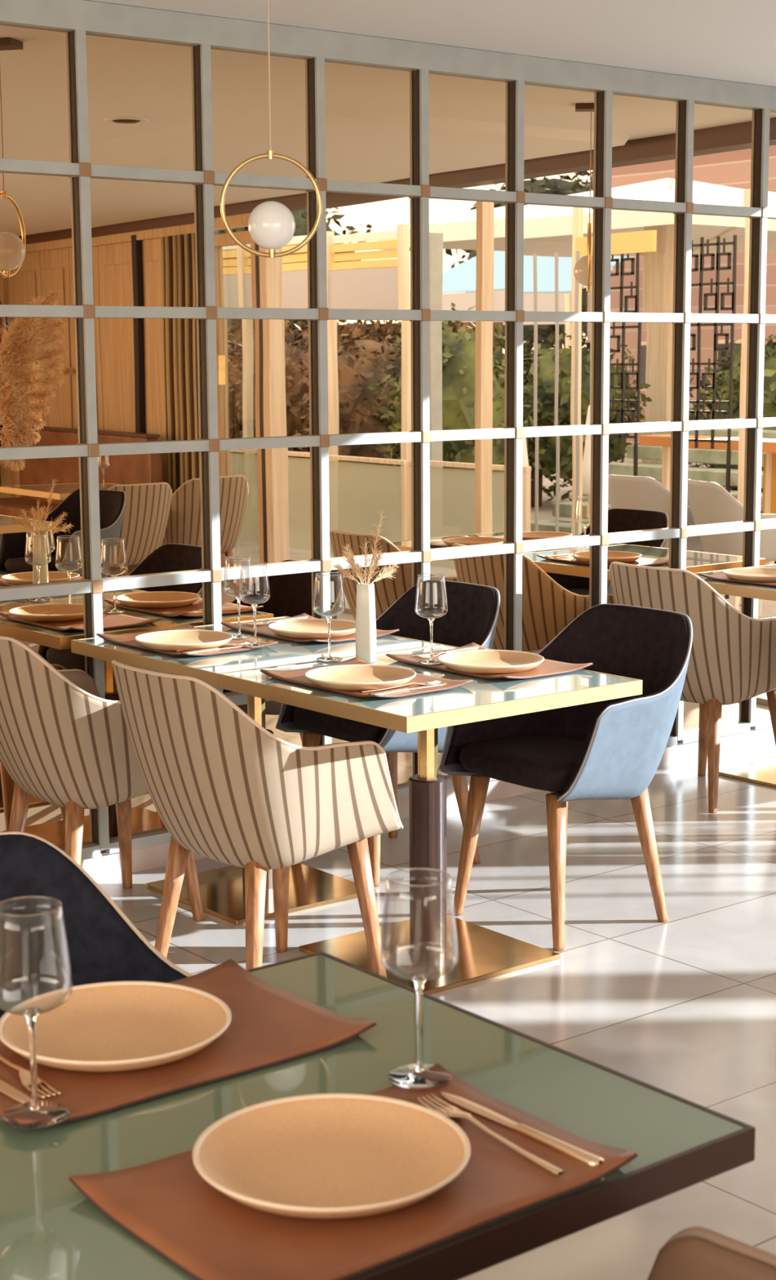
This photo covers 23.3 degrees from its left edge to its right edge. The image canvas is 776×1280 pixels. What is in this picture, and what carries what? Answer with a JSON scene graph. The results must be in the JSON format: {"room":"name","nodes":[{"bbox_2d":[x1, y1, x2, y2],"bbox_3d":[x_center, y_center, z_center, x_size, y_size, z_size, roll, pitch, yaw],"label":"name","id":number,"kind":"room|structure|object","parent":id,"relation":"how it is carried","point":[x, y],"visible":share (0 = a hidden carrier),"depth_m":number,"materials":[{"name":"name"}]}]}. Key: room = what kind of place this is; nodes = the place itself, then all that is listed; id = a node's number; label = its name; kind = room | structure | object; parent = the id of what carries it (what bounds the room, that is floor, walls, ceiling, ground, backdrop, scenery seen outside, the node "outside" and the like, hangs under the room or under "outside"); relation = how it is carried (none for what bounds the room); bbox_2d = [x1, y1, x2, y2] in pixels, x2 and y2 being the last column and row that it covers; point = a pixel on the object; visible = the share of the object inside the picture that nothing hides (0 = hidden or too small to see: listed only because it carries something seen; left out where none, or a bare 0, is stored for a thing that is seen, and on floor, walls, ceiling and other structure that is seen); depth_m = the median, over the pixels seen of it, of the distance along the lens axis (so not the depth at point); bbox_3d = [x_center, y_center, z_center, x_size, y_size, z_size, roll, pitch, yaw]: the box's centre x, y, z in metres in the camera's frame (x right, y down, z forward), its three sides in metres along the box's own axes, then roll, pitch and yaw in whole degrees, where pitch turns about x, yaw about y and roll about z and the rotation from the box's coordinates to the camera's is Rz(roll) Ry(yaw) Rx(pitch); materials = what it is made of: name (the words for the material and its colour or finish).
{"room":"restaurant dining room","nodes":[
{"label":"restaurant dining room","id":0,"kind":"room"},
{"bbox_2d":[85,0,775,87],"bbox_3d":[2.170,-1.377,1.357,10.734,0.250,10.714,-7,11,-38],"label":"ceiling","id":1,"kind":"structure","parent":0,"point":[724,40],"depth_m":5.90,"materials":[{"name":"white paint"}]},
{"bbox_2d":[220,0,322,257],"bbox_3d":[-0.315,-1.404,5.016,0.274,0.759,0.130,-1,9,-3],"label":"pendant lamp","id":2,"kind":"object","parent":1,"relation":"hanging from","point":[271,224],"visible":1,"depth_m":5.03,"materials":[{"name":"gold metal"}]},
{"bbox_2d":[94,743,775,1279],"bbox_3d":[2.202,1.389,1.756,10.734,0.100,10.664,-7,11,-38],"label":"floor","id":3,"kind":"structure","parent":0,"point":[684,1006],"depth_m":5.16,"materials":[{"name":"tile"}]},
{"bbox_2d":[0,831,193,1017],"bbox_3d":[-0.536,0.775,2.701,0.597,0.866,0.610,-7,11,-38],"label":"armchair","id":4,"kind":"object","parent":3,"relation":"on","point":[93,935],"visible":0.16,"depth_m":2.92,"materials":[{"name":"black fabric"}]},
{"bbox_2d":[0,635,204,921],"bbox_3d":[-0.882,0.375,5.353,0.611,0.867,0.598,-7,11,-36],"label":"armchair","id":5,"kind":"object","parent":3,"relation":"on","point":[62,744],"visible":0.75,"depth_m":5.10,"materials":[{"name":"beige fabric"}]},
{"bbox_2d":[111,660,403,977],"bbox_3d":[-0.354,0.467,4.727,0.611,0.867,0.598,-8,11,-40],"label":"armchair","id":6,"kind":"object","parent":3,"relation":"on","point":[225,788],"visible":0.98,"depth_m":4.52,"materials":[{"name":"fabric"}]},
{"bbox_2d":[71,616,444,924],"bbox_3d":[-0.392,0.382,5.644,0.790,0.759,0.800,-7,11,-38],"label":"pedestal table","id":7,"kind":"object","parent":3,"relation":"on","point":[222,890],"visible":0.48,"depth_m":5.54,"materials":[{"name":"glass"}]},
{"bbox_2d":[96,623,278,655],"bbox_3d":[-0.598,0.000,5.569,0.325,0.019,0.490,-7,11,-38],"label":"placemat","id":8,"kind":"object","parent":7,"relation":"on","point":[128,640],"visible":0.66,"depth_m":5.53,"materials":[{"name":"brown leather"}]},
{"bbox_2d":[134,629,233,651],"bbox_3d":[-0.593,0.004,5.483,0.286,0.028,0.286,-7,11,-38],"label":"dinner plate","id":9,"kind":"object","parent":8,"relation":"on","point":[185,640],"visible":1,"depth_m":5.54,"materials":[{"name":"beige ceramic"}]},
{"bbox_2d":[181,645,243,655],"bbox_3d":[-0.485,0.026,5.399,0.252,0.010,0.020,-7,11,-39],"label":"knife","id":10,"kind":"object","parent":8,"relation":"on","point":[216,648],"visible":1,"depth_m":5.37,"materials":[{"name":"gold metal"}]},
{"bbox_2d":[175,641,250,651],"bbox_3d":[-0.505,0.018,5.429,0.239,0.010,0.026,-6,10,-34],"label":"fork","id":11,"kind":"object","parent":8,"relation":"on","point":[237,644],"visible":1,"depth_m":5.46,"materials":[{"name":"gold metal"}]},
{"bbox_2d":[226,555,252,638],"bbox_3d":[-0.445,-0.128,5.615,0.091,0.240,0.091,-2,9,-8],"label":"wine glass","id":12,"kind":"object","parent":8,"relation":"on","point":[238,635],"visible":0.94,"depth_m":5.62,"materials":[{"name":"white"}]},
{"bbox_2d":[239,561,270,647],"bbox_3d":[-0.385,-0.102,5.437,0.091,0.240,0.091,0,9,3],"label":"wine glass","id":13,"kind":"object","parent":8,"relation":"on","point":[255,644],"visible":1,"depth_m":5.44,"materials":[{"name":"white"}]},
{"bbox_2d":[220,613,399,642],"bbox_3d":[-0.244,-0.036,5.796,0.325,0.019,0.490,-7,11,-38],"label":"placemat","id":14,"kind":"object","parent":7,"relation":"on","point":[264,630],"visible":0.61,"depth_m":5.72,"materials":[{"name":"brown leather"}]},
{"bbox_2d":[243,615,308,624],"bbox_3d":[-0.356,-0.061,5.966,0.252,0.010,0.020,-7,11,-39],"label":"knife","id":15,"kind":"object","parent":14,"relation":"on","point":[305,616],"visible":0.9,"depth_m":5.99,"materials":[{"name":"gold metal"}]},
{"bbox_2d":[246,617,313,625],"bbox_3d":[-0.336,-0.059,5.935,0.239,0.010,0.026,-6,10,-34],"label":"fork","id":16,"kind":"object","parent":14,"relation":"on","point":[268,621],"visible":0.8,"depth_m":5.90,"materials":[{"name":"gold metal"}]},
{"bbox_2d":[268,618,355,639],"bbox_3d":[-0.219,-0.031,5.700,0.286,0.028,0.286,-7,11,-38],"label":"dinner plate","id":17,"kind":"object","parent":14,"relation":"on","point":[304,628],"visible":0.9,"depth_m":5.76,"materials":[{"name":"beige ceramic"}]},
{"bbox_2d":[0,951,755,1279],"bbox_3d":[-0.352,0.928,2.033,1.300,0.759,0.800,-7,11,-38],"label":"pedestal table","id":18,"kind":"object","parent":3,"relation":"on","point":[50,1230],"visible":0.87,"depth_m":2.07,"materials":[{"name":"green glass"}]},
{"bbox_2d":[0,958,376,1126],"bbox_3d":[-0.307,0.490,2.324,0.490,0.019,0.325,-7,11,-38],"label":"placemat","id":19,"kind":"object","parent":18,"relation":"on","point":[269,1025],"visible":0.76,"depth_m":2.28,"materials":[{"name":"brown leather"}]},
{"bbox_2d":[0,1079,31,1102],"bbox_3d":[-0.479,0.508,2.212,0.020,0.010,0.252,-7,11,-39],"label":"knife","id":20,"kind":"object","parent":19,"relation":"on","point":[10,1091],"visible":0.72,"depth_m":2.15,"materials":[{"name":"gold metal"}]},
{"bbox_2d":[0,1054,61,1097],"bbox_3d":[-0.448,0.502,2.232,0.026,0.010,0.239,-6,10,-34],"label":"fork","id":21,"kind":"object","parent":19,"relation":"on","point":[24,1074],"visible":0.84,"depth_m":2.18,"materials":[{"name":"gold metal"}]},
{"bbox_2d":[0,895,72,1128],"bbox_3d":[-0.391,0.407,2.064,0.091,0.240,0.091,0,9,4],"label":"wine glass","id":22,"kind":"object","parent":19,"relation":"on","point":[46,1113],"visible":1,"depth_m":2.07,"materials":[{"name":"white"}]},
{"bbox_2d":[0,981,231,1071],"bbox_3d":[-0.337,0.481,2.324,0.286,0.028,0.286,-7,11,-38],"label":"dinner plate","id":23,"kind":"object","parent":19,"relation":"on","point":[114,1026],"visible":0.96,"depth_m":2.36,"materials":[{"name":"beige ceramic"}]},
{"bbox_2d":[68,1062,638,1279],"bbox_3d":[-0.032,0.547,1.937,0.490,0.019,0.325,-7,11,-38],"label":"placemat","id":24,"kind":"object","parent":18,"relation":"on","point":[166,1204],"visible":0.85,"depth_m":1.85,"materials":[{"name":"brown leather"}]},
{"bbox_2d":[192,1093,471,1218],"bbox_3d":[-0.058,0.536,1.946,0.286,0.028,0.286,-7,11,-38],"label":"dinner plate","id":25,"kind":"object","parent":24,"relation":"on","point":[331,1155],"visible":1,"depth_m":1.97,"materials":[{"name":"beige ceramic"}]},
{"bbox_2d":[379,867,458,1088],"bbox_3d":[0.036,0.389,2.168,0.091,0.240,0.091,3,9,20],"label":"wine glass","id":26,"kind":"object","parent":24,"relation":"on","point":[415,1076],"visible":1,"depth_m":2.17,"materials":[{"name":"white"}]},
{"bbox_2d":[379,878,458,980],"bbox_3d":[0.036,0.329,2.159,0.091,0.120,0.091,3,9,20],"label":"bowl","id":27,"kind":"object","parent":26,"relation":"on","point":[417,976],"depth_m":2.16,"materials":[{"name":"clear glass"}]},
{"bbox_2d":[417,1093,564,1174],"bbox_3d":[0.109,0.529,2.028,0.026,0.010,0.239,-6,10,-34],"label":"fork","id":28,"kind":"object","parent":24,"relation":"on","point":[451,1111],"visible":0.97,"depth_m":2.04,"materials":[{"name":"gold metal"}]},
{"bbox_2d":[440,1091,604,1166],"bbox_3d":[0.140,0.529,2.048,0.020,0.010,0.252,-7,11,-39],"label":"knife","id":29,"kind":"object","parent":24,"relation":"on","point":[584,1156],"visible":1,"depth_m":2.02,"materials":[{"name":"gold metal"}]},
{"bbox_2d":[275,579,500,887],"bbox_3d":[0.031,0.272,6.004,0.608,0.865,0.596,-7,11,-38],"label":"armchair","id":30,"kind":"object","parent":3,"relation":"on","point":[472,615],"visible":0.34,"depth_m":6.03,"materials":[{"name":"fabric"}]},
{"bbox_2d":[217,644,643,994],"bbox_3d":[0.107,0.472,5.024,0.790,0.759,0.800,-7,11,-38],"label":"pedestal table","id":31,"kind":"object","parent":3,"relation":"on","point":[427,943],"visible":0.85,"depth_m":4.97,"materials":[{"name":"teal glass"}]},
{"bbox_2d":[315,572,343,661],"bbox_3d":[-0.164,-0.065,5.234,0.091,0.240,0.091,0,9,3],"label":"wine glass","id":32,"kind":"object","parent":31,"relation":"on","point":[329,658],"visible":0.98,"depth_m":5.24,"materials":[{"name":"white"}]},
{"bbox_2d":[332,511,398,662],"bbox_3d":[-0.048,-0.147,5.194,0.210,0.415,0.142,-5,10,-29],"label":"bud vase","id":33,"kind":"object","parent":31,"relation":"on","point":[366,620],"visible":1,"depth_m":5.18,"materials":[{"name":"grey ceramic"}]},
{"bbox_2d":[259,657,473,697],"bbox_3d":[-0.060,0.098,4.901,0.325,0.019,0.490,-7,11,-38],"label":"placemat","id":34,"kind":"object","parent":31,"relation":"on","point":[294,676],"visible":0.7,"depth_m":4.85,"materials":[{"name":"brown leather"}]},
{"bbox_2d":[304,664,416,690],"bbox_3d":[-0.070,0.100,4.832,0.286,0.028,0.286,-7,11,-38],"label":"dinner plate","id":35,"kind":"object","parent":34,"relation":"on","point":[347,677],"visible":1,"depth_m":4.89,"materials":[{"name":"beige ceramic"}]},
{"bbox_2d":[360,680,440,692],"bbox_3d":[0.032,0.116,4.761,0.239,0.010,0.026,-6,10,-34],"label":"fork","id":36,"kind":"object","parent":34,"relation":"on","point":[436,682],"visible":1,"depth_m":4.78,"materials":[{"name":"gold metal"}]},
{"bbox_2d":[368,683,446,694],"bbox_3d":[0.052,0.124,4.730,0.252,0.010,0.020,-7,11,-39],"label":"knife","id":37,"kind":"object","parent":34,"relation":"on","point":[397,691],"visible":1,"depth_m":4.71,"materials":[{"name":"gold metal"}]},
{"bbox_2d":[386,642,593,679],"bbox_3d":[0.273,0.058,5.153,0.325,0.019,0.490,-7,11,-38],"label":"placemat","id":38,"kind":"object","parent":31,"relation":"on","point":[548,667],"visible":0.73,"depth_m":5.06,"materials":[{"name":"brown leather"}]},
{"bbox_2d":[415,573,448,664],"bbox_3d":[0.118,-0.058,5.128,0.091,0.240,0.091,5,10,31],"label":"wine glass","id":39,"kind":"object","parent":38,"relation":"on","point":[431,661],"visible":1,"depth_m":5.13,"materials":[{"name":"white"}]},
{"bbox_2d":[410,645,479,657],"bbox_3d":[0.160,0.033,5.324,0.252,0.010,0.020,-7,11,-39],"label":"knife","id":40,"kind":"object","parent":38,"relation":"on","point":[473,646],"visible":0.95,"depth_m":5.34,"materials":[{"name":"gold metal"}]},
{"bbox_2d":[415,648,487,657],"bbox_3d":[0.180,0.035,5.292,0.239,0.010,0.026,-6,10,-34],"label":"fork","id":41,"kind":"object","parent":38,"relation":"on","point":[437,653],"visible":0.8,"depth_m":5.25,"materials":[{"name":"gold metal"}]},
{"bbox_2d":[438,649,544,674],"bbox_3d":[0.277,0.062,5.067,0.286,0.028,0.286,-7,11,-38],"label":"dinner plate","id":42,"kind":"object","parent":38,"relation":"on","point":[473,661],"visible":1,"depth_m":5.12,"materials":[{"name":"beige ceramic"}]},
{"bbox_2d":[438,603,693,951],"bbox_3d":[0.535,0.364,5.377,0.608,0.865,0.596,-7,11,-38],"label":"armchair","id":43,"kind":"object","parent":3,"relation":"on","point":[610,749],"visible":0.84,"depth_m":5.32,"materials":[{"name":"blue fabric"}]},
{"bbox_2d":[609,561,775,813],"bbox_3d":[1.126,0.140,6.825,0.610,0.867,0.598,-7,11,-38],"label":"armchair","id":44,"kind":"object","parent":3,"relation":"on","point":[732,660],"visible":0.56,"depth_m":6.58,"materials":[{"name":"beige fabric"}]},
{"bbox_2d":[647,1226,775,1279],"bbox_3d":[0.192,0.902,1.664,0.602,0.916,0.614,-7,11,-38],"label":"armchair","id":45,"kind":"object","parent":3,"relation":"on","point":[693,1253],"visible":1,"depth_m":1.90,"materials":[{"name":"beige fabric"}]},
{"bbox_2d":[693,564,775,787],"bbox_3d":[1.595,0.141,7.151,0.790,0.759,0.800,-7,11,-38],"label":"pedestal table","id":46,"kind":"object","parent":3,"relation":"on","point":[762,771],"visible":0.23,"depth_m":7.09,"materials":[{"name":"gold metal"}]},
{"bbox_2d":[697,566,775,586],"bbox_3d":[1.449,-0.232,7.018,0.325,0.019,0.490,-7,11,-38],"label":"placemat","id":47,"kind":"object","parent":46,"relation":"on","point":[723,577],"visible":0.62,"depth_m":7.01,"materials":[{"name":"brown leather"}]},
{"bbox_2d":[723,567,775,582],"bbox_3d":[1.393,-0.241,7.023,0.286,0.028,0.286,-7,11,-38],"label":"dinner plate","id":48,"kind":"object","parent":47,"relation":"on","point":[744,574],"visible":1,"depth_m":7.10,"materials":[{"name":"beige ceramic"}]},
{"bbox_3d":[-1.542,-0.493,5.260,9.148,2.620,0.150,-7,11,-38],"label":"wall","id":49,"kind":"structure","parent":0,"visible":0},
{"bbox_2d":[0,0,775,859],"bbox_3d":[-0.286,-0.669,6.115,5.891,2.541,0.041,-7,11,-38],"label":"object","id":50,"kind":"structure","parent":49,"relation":"attached to","point":[526,323],"depth_m":6.22,"materials":[{"name":"brown metal"}]},
{"bbox_2d":[80,726,775,879],"bbox_3d":[-0.833,0.692,5.890,7.300,0.080,0.024,-7,11,-38],"label":"baseboard","id":51,"kind":"structure","parent":49,"relation":"attached to","point":[105,865],"depth_m":6.82,"materials":[{"name":"stone"}]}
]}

